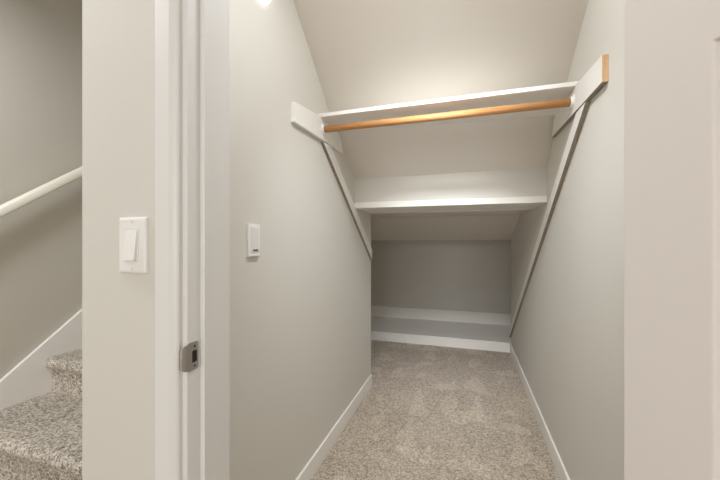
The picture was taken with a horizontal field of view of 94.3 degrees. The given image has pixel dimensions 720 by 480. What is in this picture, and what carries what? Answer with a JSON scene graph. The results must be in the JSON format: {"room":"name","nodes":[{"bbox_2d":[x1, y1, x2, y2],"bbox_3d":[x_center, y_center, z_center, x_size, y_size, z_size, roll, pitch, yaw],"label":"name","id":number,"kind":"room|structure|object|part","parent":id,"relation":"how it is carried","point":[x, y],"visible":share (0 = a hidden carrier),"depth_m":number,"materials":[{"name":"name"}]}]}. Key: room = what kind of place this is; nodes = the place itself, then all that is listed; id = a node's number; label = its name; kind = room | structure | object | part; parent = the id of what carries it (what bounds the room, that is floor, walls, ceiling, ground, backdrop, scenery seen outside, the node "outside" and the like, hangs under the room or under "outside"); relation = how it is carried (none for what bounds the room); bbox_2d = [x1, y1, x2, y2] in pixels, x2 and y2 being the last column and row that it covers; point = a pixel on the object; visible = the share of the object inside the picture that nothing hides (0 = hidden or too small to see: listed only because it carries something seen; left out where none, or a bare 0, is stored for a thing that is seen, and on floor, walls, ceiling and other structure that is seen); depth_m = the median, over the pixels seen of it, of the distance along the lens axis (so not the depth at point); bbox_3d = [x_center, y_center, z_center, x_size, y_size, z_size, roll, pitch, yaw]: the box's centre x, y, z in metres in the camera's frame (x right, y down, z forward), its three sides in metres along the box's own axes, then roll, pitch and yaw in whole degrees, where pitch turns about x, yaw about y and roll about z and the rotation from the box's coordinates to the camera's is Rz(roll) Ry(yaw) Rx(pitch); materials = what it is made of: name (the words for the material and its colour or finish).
{"room":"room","nodes":[
{"label":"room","id":0,"kind":"room"},
{"bbox_2d":[0,0,81,378],"bbox_3d":[-2.220,-0.950,0.181,0.100,4.300,11.000,0,0,18],"label":"wall","id":1,"kind":"structure","parent":0,"point":[41,40],"depth_m":1.74,"materials":[{"name":"beige paint"}]},
{"bbox_2d":[0,166,81,217],"bbox_3d":[-1.375,-0.896,2.536,0.084,3.305,4.400,0,0,18],"label":"handrail","id":2,"kind":"object","parent":1,"relation":"attached to","point":[28,197],"visible":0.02,"depth_m":1.68,"materials":[{"name":"beige paint"}]},
{"bbox_2d":[82,0,154,479],"bbox_3d":[-0.468,-0.100,0.752,0.277,2.600,0.110,0,0,18],"label":"wall","id":3,"kind":"structure","parent":0,"point":[118,36],"depth_m":0.71,"materials":[{"name":"beige paint"}]},
{"bbox_2d":[120,217,147,272],"bbox_3d":[-0.470,0.009,0.687,0.075,0.115,0.016,0,0,18],"label":"light switch","id":4,"kind":"object","parent":3,"relation":"attached to","point":[133,230],"visible":1,"depth_m":0.68,"materials":[{"name":"white plastic"}]},
{"bbox_3d":[-0.470,0.009,0.688,0.037,0.070,0.002,0,0,18],"label":"rocker frame","id":5,"kind":"part","parent":4,"relation":"part of","materials":[{"name":"white plastic"}]},
{"bbox_2d":[155,0,719,479],"bbox_3d":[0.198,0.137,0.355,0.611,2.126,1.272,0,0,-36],"label":"door frame","id":6,"kind":"structure","parent":3,"relation":"in","point":[672,47],"depth_m":0.42,"materials":[{"name":"white paint"}]},
{"bbox_3d":[0.041,0.137,0.524,0.926,2.126,0.017,0,0,18],"label":"casing","id":7,"kind":"part","parent":6,"relation":"part of","materials":[{"name":"white paint"}]},
{"bbox_3d":[-0.335,0.229,0.659,0.008,0.056,0.040,0,0,28],"label":"strike plate","id":8,"kind":"part","parent":6,"relation":"part of","materials":[{"name":"silver metal"}]},
{"bbox_2d":[230,0,370,479],"bbox_3d":[-0.105,-0.950,2.252,0.060,4.300,2.972,0,0,18],"label":"wall","id":9,"kind":"structure","parent":0,"point":[300,309],"depth_m":1.47,"materials":[{"name":"beige paint"}]},
{"bbox_2d":[246,224,259,256],"bbox_3d":[-0.391,-0.002,1.229,0.015,0.118,0.070,0,0,18],"label":"light switch","id":10,"kind":"object","parent":9,"relation":"attached to","point":[252,230],"visible":1,"depth_m":1.22,"materials":[{"name":"white plastic"}]},
{"bbox_2d":[259,0,270,4],"bbox_3d":[-0.376,-0.994,1.261,0.026,0.168,0.168,0,0,18],"label":"wall lamp","id":11,"kind":"object","parent":9,"relation":"attached to","point":[265,2],"visible":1,"depth_m":1.29,"materials":[{"name":"white plastic"}]},
{"bbox_2d":[291,101,342,152],"bbox_3d":[-0.207,-0.595,1.799,0.019,0.120,0.628,0,0,18],"label":"cleat","id":12,"kind":"object","parent":9,"relation":"attached to","point":[307,120],"visible":0.95,"depth_m":1.68,"materials":[{"name":"white paint"}]},
{"bbox_2d":[295,374,371,479],"bbox_3d":[-0.212,1.150,1.796,0.012,0.100,2.035,0,0,18],"label":"baseboard","id":13,"kind":"structure","parent":9,"relation":"attached to","point":[308,472],"depth_m":1.96,"materials":[{"name":"white paint"}]},
{"bbox_2d":[321,142,371,259],"bbox_3d":[-0.057,-0.194,2.271,0.019,0.696,0.977,0,0,18],"label":"board","id":14,"kind":"object","parent":9,"relation":"attached to","point":[327,148],"visible":1,"depth_m":2.15,"materials":[{"name":"white paint"}]},
{"bbox_2d":[318,81,578,131],"bbox_3d":[0.404,-0.666,1.757,1.208,0.019,0.349,0,0,18],"label":"closet shelf","id":15,"kind":"object","parent":9,"relation":"attached to","point":[560,90],"visible":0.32,"depth_m":1.64,"materials":[{"name":"white paint"}]},
{"bbox_2d":[312,340,558,479],"bbox_3d":[-0.575,1.225,-0.489,3.800,0.050,10.920,0,0,18],"label":"floor","id":16,"kind":"structure","parent":0,"point":[428,412],"depth_m":2.19,"materials":[{"name":"grey carpet"}]},
{"bbox_2d":[0,309,81,479],"bbox_3d":[-0.684,-0.289,2.688,1.306,2.979,4.109,0,0,18],"label":"staircase","id":17,"kind":"structure","parent":16,"relation":"on","point":[41,396],"depth_m":1.57,"materials":[{"name":"carpet"}]},
{"bbox_2d":[371,305,510,352],"bbox_3d":[0.998,1.072,4.210,2.848,0.256,0.810,0,0,18],"label":"ledge","id":18,"kind":"object","parent":16,"relation":"on","point":[487,331],"visible":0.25,"depth_m":4.24,"materials":[{"name":"white paint"}]},
{"bbox_2d":[293,0,588,178],"bbox_3d":[0.381,-0.820,1.684,1.212,1.040,1.360,0,0,18],"label":"ceiling","id":19,"kind":"structure","parent":0,"point":[364,53],"depth_m":1.63,"materials":[{"name":"white paint"}]},
{"bbox_2d":[371,240,510,313],"bbox_3d":[1.132,0.400,4.635,2.850,1.600,0.080,0,0,18],"label":"wall","id":20,"kind":"structure","parent":0,"point":[457,275],"depth_m":4.59,"materials":[{"name":"beige paint"}]},
{"bbox_2d":[354,167,546,202],"bbox_3d":[0.544,-0.385,2.196,1.210,0.230,0.044,0,0,18],"label":"wall","id":21,"kind":"structure","parent":0,"point":[523,182],"depth_m":2.15,"materials":[{"name":"beige paint"}]},
{"bbox_2d":[354,196,546,212],"bbox_3d":[0.601,-0.249,2.375,1.208,0.039,0.438,0,0,18],"label":"closet shelf","id":22,"kind":"object","parent":21,"relation":"attached to","point":[527,202],"visible":0.89,"depth_m":2.23,"materials":[{"name":"white paint"}]},
{"bbox_2d":[371,209,531,239],"bbox_3d":[0.507,-0.156,3.727,2.208,0.288,2.030,0,0,18],"label":"ceiling","id":23,"kind":"structure","parent":0,"point":[476,224],"depth_m":3.38,"materials":[{"name":"white paint"}]},
{"bbox_2d":[511,0,623,479],"bbox_3d":[1.177,-0.100,2.008,0.110,2.600,3.280,0,0,18],"label":"wall","id":24,"kind":"structure","parent":0,"point":[567,338],"depth_m":1.37,"materials":[{"name":"beige paint"}]},
{"bbox_2d":[510,344,569,479],"bbox_3d":[1.118,1.150,2.026,0.012,0.100,3.279,0,0,18],"label":"baseboard","id":25,"kind":"structure","parent":24,"relation":"attached to","point":[561,471],"depth_m":2.05,"materials":[{"name":"white paint"}]},
{"bbox_2d":[509,101,590,337],"bbox_3d":[1.246,0.249,2.439,0.019,1.574,2.412,0,0,18],"label":"board","id":26,"kind":"object","parent":24,"relation":"attached to","point":[579,118],"visible":1,"depth_m":1.75,"materials":[{"name":"white paint"}]},
{"bbox_2d":[552,54,608,137],"bbox_3d":[0.937,-0.597,1.467,0.019,0.116,0.706,0,0,18],"label":"cleat","id":27,"kind":"object","parent":24,"relation":"attached to","point":[593,81],"visible":0.9,"depth_m":1.29,"materials":[{"name":"white paint"}]},
{"bbox_2d":[321,94,574,134],"bbox_3d":[0.361,-0.600,1.620,1.173,0.064,0.067,0,0,18],"label":"closet rod","id":28,"kind":"object","parent":27,"relation":"attached to","point":[568,102],"visible":1,"depth_m":1.58,"materials":[{"name":"orange wood"}]},
{"bbox_2d":[321,123,325,134],"bbox_3d":[-0.193,-0.599,1.794,0.012,0.062,0.062,0,0,18],"label":"socket","id":29,"kind":"object","parent":28,"relation":"attached to","point":[323,128],"depth_m":1.78,"materials":[{"name":"white plastic"}]},
{"bbox_2d":[569,94,574,109],"bbox_3d":[0.915,-0.601,1.447,0.012,0.062,0.062,0,0,18],"label":"socket","id":30,"kind":"object","parent":28,"relation":"attached to","point":[572,99],"depth_m":1.43,"materials":[{"name":"white plastic"}]}
]}

